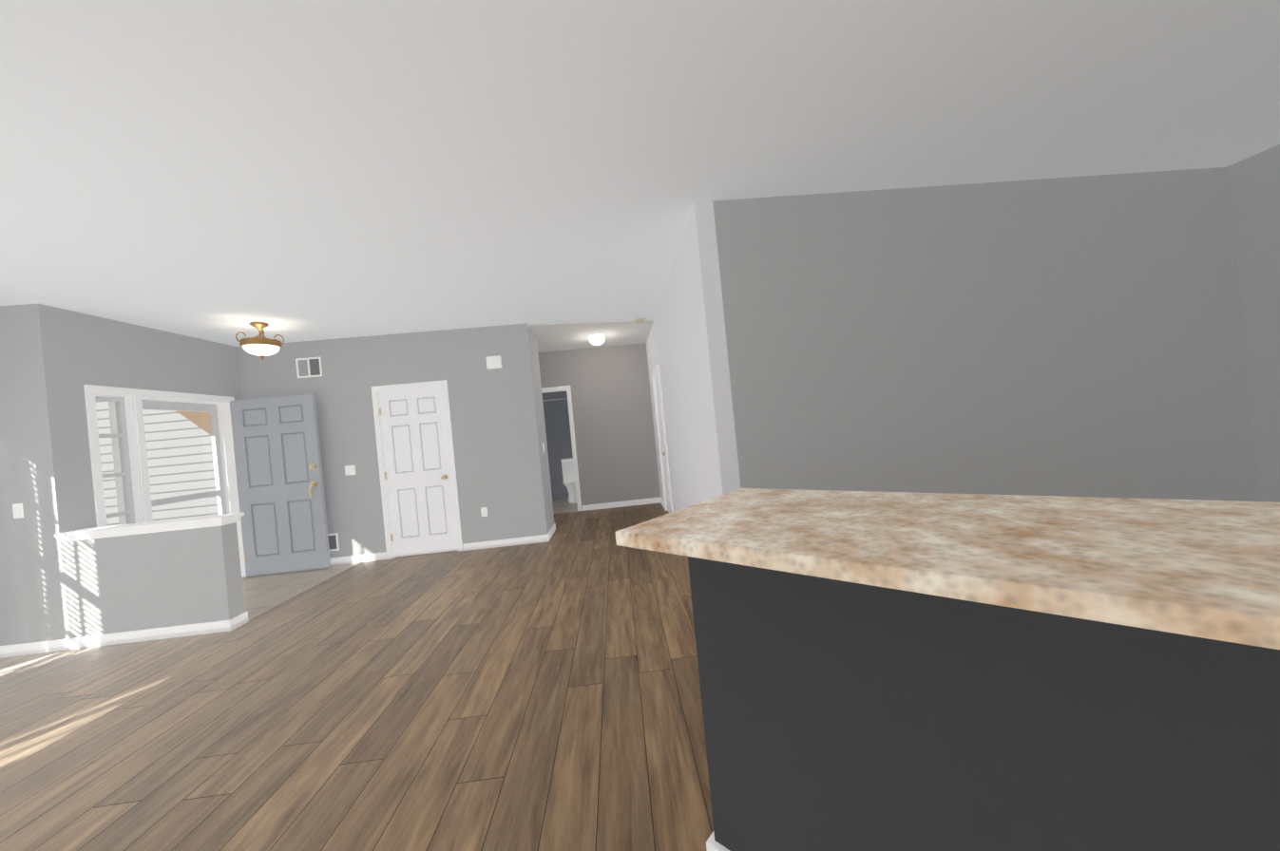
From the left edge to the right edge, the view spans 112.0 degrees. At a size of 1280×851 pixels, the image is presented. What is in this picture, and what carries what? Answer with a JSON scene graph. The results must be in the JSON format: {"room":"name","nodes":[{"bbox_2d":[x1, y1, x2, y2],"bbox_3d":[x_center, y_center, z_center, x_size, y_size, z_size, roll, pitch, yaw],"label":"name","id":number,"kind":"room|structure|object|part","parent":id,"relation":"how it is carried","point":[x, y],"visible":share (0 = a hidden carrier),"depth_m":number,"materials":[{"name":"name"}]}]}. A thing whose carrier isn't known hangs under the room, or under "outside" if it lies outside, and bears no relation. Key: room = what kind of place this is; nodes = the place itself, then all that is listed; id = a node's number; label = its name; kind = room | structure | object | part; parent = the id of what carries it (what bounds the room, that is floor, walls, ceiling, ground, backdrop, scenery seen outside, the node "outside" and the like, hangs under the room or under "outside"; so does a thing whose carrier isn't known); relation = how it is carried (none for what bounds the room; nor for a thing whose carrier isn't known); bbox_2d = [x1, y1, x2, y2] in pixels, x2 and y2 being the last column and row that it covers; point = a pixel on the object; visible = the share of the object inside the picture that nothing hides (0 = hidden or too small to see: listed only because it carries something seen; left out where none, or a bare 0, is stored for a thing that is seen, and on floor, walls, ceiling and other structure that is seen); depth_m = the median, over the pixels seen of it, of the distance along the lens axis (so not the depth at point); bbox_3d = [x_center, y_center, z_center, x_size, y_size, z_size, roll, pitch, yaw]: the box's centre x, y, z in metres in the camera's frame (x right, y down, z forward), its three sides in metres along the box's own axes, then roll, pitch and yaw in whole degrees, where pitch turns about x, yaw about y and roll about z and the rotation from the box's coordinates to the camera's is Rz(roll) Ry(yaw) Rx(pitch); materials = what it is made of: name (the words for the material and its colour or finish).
{"room":"empty living room","nodes":[
{"label":"empty living room","id":0,"kind":"room"},
{"bbox_2d":[0,304,90,646],"bbox_3d":[-4.999,0.438,3.430,0.883,2.700,0.200,-5,0,-3],"label":"wall","id":1,"kind":"structure","parent":0,"point":[43,479],"depth_m":3.35,"materials":[{"name":"grey paint"}]},
{"bbox_2d":[12,503,24,518],"bbox_3d":[-4.805,0.660,3.332,0.072,0.115,0.014,-5,0,-3],"label":"light switch","id":2,"kind":"object","parent":1,"relation":"attached to","point":[18,510],"visible":1,"depth_m":3.33,"materials":[{"name":"white plastic"}]},
{"bbox_2d":[0,638,68,658],"bbox_3d":[-4.859,1.736,3.319,0.865,0.088,0.016,-5,0,-3],"label":"baseboard","id":3,"kind":"structure","parent":1,"relation":"attached to","point":[30,648],"depth_m":3.33,"materials":[{"name":"white"}]},
{"bbox_2d":[70,310,242,528],"bbox_3d":[-4.712,0.413,4.382,0.200,2.700,1.667,-5,0,-3],"label":"wall","id":4,"kind":"structure","parent":0,"point":[111,353],"depth_m":4.07,"materials":[{"name":"grey paint"}]},
{"bbox_2d":[83,384,246,576],"bbox_3d":[-4.669,0.715,4.293,0.218,2.090,1.410,-5,0,-3],"label":"trim","id":5,"kind":"structure","parent":4,"relation":"attached to","point":[227,454],"depth_m":3.96,"materials":[{"name":"white wood"}]},
{"bbox_2d":[95,396,246,579],"bbox_3d":[-4.666,0.751,4.308,0.200,2.018,1.296,-5,0,-3],"label":"window","id":6,"kind":"structure","parent":4,"relation":"in","point":[128,513],"depth_m":4.32,"materials":[{"name":"white"}]},
{"bbox_2d":[229,394,330,577],"bbox_3d":[-4.155,0.685,4.986,0.917,2.030,0.158,-5,0,-3],"label":"entry door","id":7,"kind":"structure","parent":4,"relation":"in","point":[279,483],"depth_m":4.97,"materials":[{"name":"grey wood"}]},
{"bbox_3d":[-4.160,0.632,4.993,0.668,1.699,0.022,-5,0,-3],"label":"panel","id":8,"kind":"part","parent":7,"relation":"part of","materials":[{"name":"grey wood"}]},
{"bbox_2d":[95,401,218,526],"bbox_3d":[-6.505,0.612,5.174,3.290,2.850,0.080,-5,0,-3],"label":"window blinds","id":9,"kind":"object","parent":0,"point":[173,471],"depth_m":5.18,"materials":[{"name":"white plastic"}]},
{"bbox_2d":[0,502,713,850],"bbox_3d":[-0.503,1.409,1.536,9.818,0.100,14.485,-5,0,-3],"label":"floor","id":10,"kind":"structure","parent":0,"point":[542,697],"depth_m":2.12,"materials":[{"name":"brown wood"}]},
{"bbox_2d":[59,522,245,638],"bbox_3d":[-3.880,1.252,3.457,1.190,0.865,0.140,-5,0,-3],"label":"wall","id":11,"kind":"structure","parent":10,"relation":"on","point":[142,582],"depth_m":3.39,"materials":[{"name":"grey paint"}]},
{"bbox_2d":[54,512,248,649],"bbox_3d":[-3.862,1.230,3.458,1.230,0.905,0.210,-5,0,-3],"label":"trim","id":12,"kind":"structure","parent":11,"relation":"attached to","point":[140,636],"depth_m":3.38,"materials":[{"name":"white wood"}]},
{"bbox_2d":[241,562,360,621],"bbox_3d":[-3.889,1.688,4.338,1.190,0.005,1.627,-5,0,-3],"label":"floor","id":13,"kind":"structure","parent":10,"relation":"on","point":[263,594],"depth_m":4.49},
{"bbox_3d":[1.728,1.133,-2.124,3.328,0.004,6.880,-5,0,-3],"label":"tile floor","id":14,"kind":"structure","parent":10,"relation":"on","visible":0},
{"bbox_2d":[676,549,840,850],"bbox_3d":[1.069,0.734,0.527,1.704,0.938,1.704,-5,0,-3],"label":"wall","id":15,"kind":"structure","parent":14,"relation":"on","point":[759,803],"depth_m":1.16,"materials":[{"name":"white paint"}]},
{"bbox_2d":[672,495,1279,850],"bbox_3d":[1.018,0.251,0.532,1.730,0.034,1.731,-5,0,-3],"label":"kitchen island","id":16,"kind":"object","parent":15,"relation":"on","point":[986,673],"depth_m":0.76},
{"bbox_2d":[236,323,554,559],"bbox_3d":[-3.076,0.259,5.530,3.613,2.700,0.638,-5,0,-3],"label":"wall","id":17,"kind":"structure","parent":0,"point":[499,439],"depth_m":5.26,"materials":[{"name":"grey paint"}]},
{"bbox_2d":[295,357,322,378],"bbox_3d":[-3.960,-0.694,5.163,0.285,0.235,0.009,-5,0,-3],"label":"air vent","id":18,"kind":"object","parent":17,"relation":"in","point":[309,367],"visible":1,"depth_m":5.16,"materials":[{"name":"white metal"}]},
{"bbox_2d":[327,533,339,551],"bbox_3d":[-3.697,1.400,5.161,0.170,0.205,0.009,-5,0,-3],"label":"air vent","id":19,"kind":"object","parent":17,"relation":"in","point":[334,542],"visible":0.54,"depth_m":5.16,"materials":[{"name":"white metal"}]},
{"bbox_2d":[344,465,355,476],"bbox_3d":[-3.478,0.538,5.178,0.115,0.115,0.014,-5,0,-3],"label":"light switch","id":20,"kind":"object","parent":17,"relation":"attached to","point":[350,469],"visible":1,"depth_m":5.18,"materials":[{"name":"white plastic"}]},
{"bbox_2d":[330,552,386,565],"bbox_3d":[-3.789,1.638,5.152,1.490,0.088,0.013,-5,0,-3],"label":"baseboard","id":21,"kind":"structure","parent":17,"relation":"attached to","point":[376,556],"depth_m":5.17,"materials":[{"name":"white wood"}]},
{"bbox_2d":[371,380,463,559],"bbox_3d":[-2.695,0.530,5.271,0.894,2.087,0.118,-5,0,-3],"label":"door frame","id":22,"kind":"structure","parent":17,"relation":"attached to","point":[375,391],"depth_m":5.21,"materials":[{"name":"white wood"}]},
{"bbox_2d":[379,386,458,557],"bbox_3d":[-2.695,0.560,5.227,0.766,2.010,0.109,-5,0,-3],"label":"closet door","id":23,"kind":"structure","parent":17,"relation":"in","point":[417,475],"depth_m":5.25,"materials":[{"name":"white wood"}]},
{"bbox_3d":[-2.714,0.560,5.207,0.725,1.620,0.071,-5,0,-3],"label":"knob","id":24,"kind":"part","parent":23,"relation":"part of","materials":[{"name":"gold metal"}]},
{"bbox_3d":[-2.696,0.507,5.263,0.551,1.682,0.016,-5,0,-3],"label":"panel","id":25,"kind":"part","parent":23,"relation":"part of","materials":[{"name":"white wood"}]},
{"bbox_2d":[480,507,487,516],"bbox_3d":[-1.900,1.055,5.267,0.072,0.115,0.008,-5,0,-3],"label":"electrical outlet","id":26,"kind":"object","parent":17,"relation":"attached to","point":[484,510],"visible":1,"depth_m":5.26,"materials":[{"name":"white plastic"}]},
{"bbox_2d":[485,355,502,369],"bbox_3d":[-1.780,-0.770,5.266,0.175,0.150,0.052,-5,0,-3],"label":"door chime","id":27,"kind":"object","parent":17,"relation":"attached to","point":[493,362],"visible":1,"depth_m":5.24,"materials":[{"name":"white plastic"}]},
{"bbox_2d":[462,533,549,551],"bbox_3d":[-1.635,1.432,5.276,1.026,0.088,0.013,-5,0,-3],"label":"baseboard","id":28,"kind":"structure","parent":17,"relation":"attached to","point":[543,538],"depth_m":5.27,"materials":[{"name":"white wood"}]},
{"bbox_2d":[548,523,555,539],"bbox_3d":[-1.151,1.387,5.633,0.016,0.088,0.600,-5,0,-3],"label":"baseboard","id":29,"kind":"structure","parent":17,"relation":"attached to","point":[552,530],"depth_m":5.64,"materials":[{"name":"white wood"}]},
{"bbox_2d":[542,391,573,500],"bbox_3d":[-1.616,0.128,8.688,1.770,2.700,0.100,-5,0,-3],"label":"wall","id":30,"kind":"structure","parent":0,"point":[558,431],"depth_m":8.62,"materials":[{"name":"grey paint"}]},
{"bbox_2d":[542,398,567,401],"bbox_3d":[-1.637,-0.475,8.040,1.530,0.026,0.025,-5,0,-3],"label":"shower rail","id":31,"kind":"object","parent":30,"relation":"attached to","point":[555,399],"visible":0.31,"depth_m":8.03,"materials":[{"name":"silver metal"}]},
{"bbox_2d":[552,498,577,514],"bbox_3d":[-1.442,1.462,7.885,0.770,0.006,1.500,-5,0,-3],"label":"floor","id":32,"kind":"structure","parent":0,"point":[563,506],"depth_m":7.71,"materials":[{"name":"beige tile"}]},
{"bbox_2d":[560,458,576,502],"bbox_3d":[-1.278,1.046,8.270,0.440,0.805,0.677,-5,0,-3],"label":"toilet","id":33,"kind":"object","parent":32,"relation":"on","point":[568,475],"visible":0.56,"depth_m":8.39,"materials":[{"name":"white ceramic"}]},
{"bbox_2d":[537,343,660,510],"bbox_3d":[-2.310,0.190,7.155,5.334,2.700,0.120,-5,0,-3],"label":"wall","id":34,"kind":"structure","parent":0,"point":[613,424],"depth_m":7.18,"materials":[{"name":"paint"}]},
{"bbox_2d":[541,385,582,511],"bbox_3d":[-1.502,0.421,7.180,0.884,2.087,0.118,-5,0,-3],"label":"door frame","id":35,"kind":"structure","parent":34,"relation":"attached to","point":[566,389],"depth_m":7.15,"materials":[{"name":"white wood"}]},
{"bbox_2d":[582,497,659,511],"bbox_3d":[-0.304,1.310,7.193,1.314,0.088,0.013,-5,0,-3],"label":"baseboard","id":36,"kind":"structure","parent":34,"relation":"attached to","point":[655,500],"depth_m":7.19,"materials":[{"name":"white wood"}]},
{"bbox_2d":[0,0,1279,352],"bbox_3d":[-0.770,-1.380,1.544,9.818,0.138,14.485,-5,0,-3],"label":"ceiling","id":37,"kind":"structure","parent":0,"point":[226,171],"depth_m":2.05,"materials":[{"name":"white paint"}]},
{"bbox_2d":[235,322,284,361],"bbox_3d":[-3.819,-0.839,4.349,0.322,0.378,0.322,-5,0,-3],"label":"pendant light","id":38,"kind":"object","parent":37,"relation":"hanging from","point":[261,346],"visible":1,"depth_m":4.27,"materials":[{"name":"brown metal"}]},
{"bbox_3d":[-3.810,-0.750,4.349,0.288,0.092,0.288,-5,0,-3],"label":"lamp shade","id":39,"kind":"part","parent":38,"relation":"part of","materials":[{"name":"white glass"}]},
{"bbox_2d":[589,334,604,345],"bbox_3d":[-0.631,-1.252,6.316,0.230,0.156,0.230,-5,0,-3],"label":"ceiling light","id":40,"kind":"object","parent":37,"relation":"in","point":[596,339],"visible":0.94,"depth_m":6.24,"materials":[{"name":"white glass"}]},
{"bbox_2d":[634,318,646,323],"bbox_3d":[0.005,-1.355,5.581,0.148,0.038,0.148,-5,0,-3],"label":"smoke detector","id":41,"kind":"object","parent":37,"relation":"attached to","point":[640,320],"visible":1,"depth_m":5.54,"materials":[{"name":"beige plastic"}]},
{"bbox_2d":[646,201,740,512],"bbox_3d":[0.411,-0.076,5.005,0.120,2.700,4.485,-5,0,-3],"label":"wall","id":42,"kind":"structure","parent":0,"point":[686,347],"depth_m":3.21,"materials":[{"name":"paint"}]},
{"bbox_2d":[651,363,672,512],"bbox_3d":[0.360,0.240,6.084,0.118,2.087,0.964,-5,0,-3],"label":"door frame","id":43,"kind":"structure","parent":42,"relation":"attached to","point":[657,370],"depth_m":6.49,"materials":[{"name":"white wood"}]},
{"bbox_2d":[654,373,670,513],"bbox_3d":[0.320,0.274,6.082,0.109,2.010,0.820,-5,0,-3],"label":"hall door","id":44,"kind":"structure","parent":42,"relation":"in","point":[662,443],"depth_m":6.22,"materials":[{"name":"white wood"}]},
{"bbox_3d":[0.330,0.371,5.736,0.071,0.064,0.064,-5,0,-3],"label":"knob","id":45,"kind":"part","parent":44,"relation":"part of","materials":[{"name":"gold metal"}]},
{"bbox_2d":[712,165,1260,501],"bbox_3d":[2.383,-0.270,2.933,3.601,2.700,0.120,-5,0,-3],"label":"wall","id":46,"kind":"structure","parent":0,"point":[1116,335],"depth_m":2.87,"materials":[{"name":"grey paint"}]},
{"bbox_2d":[1229,144,1279,502],"bbox_3d":[4.470,-0.481,-1.154,0.120,2.700,8.520,-5,0,-3],"label":"wall","id":47,"kind":"structure","parent":0,"point":[1254,181],"depth_m":2.89,"materials":[{"name":"grey paint"}]}
]}

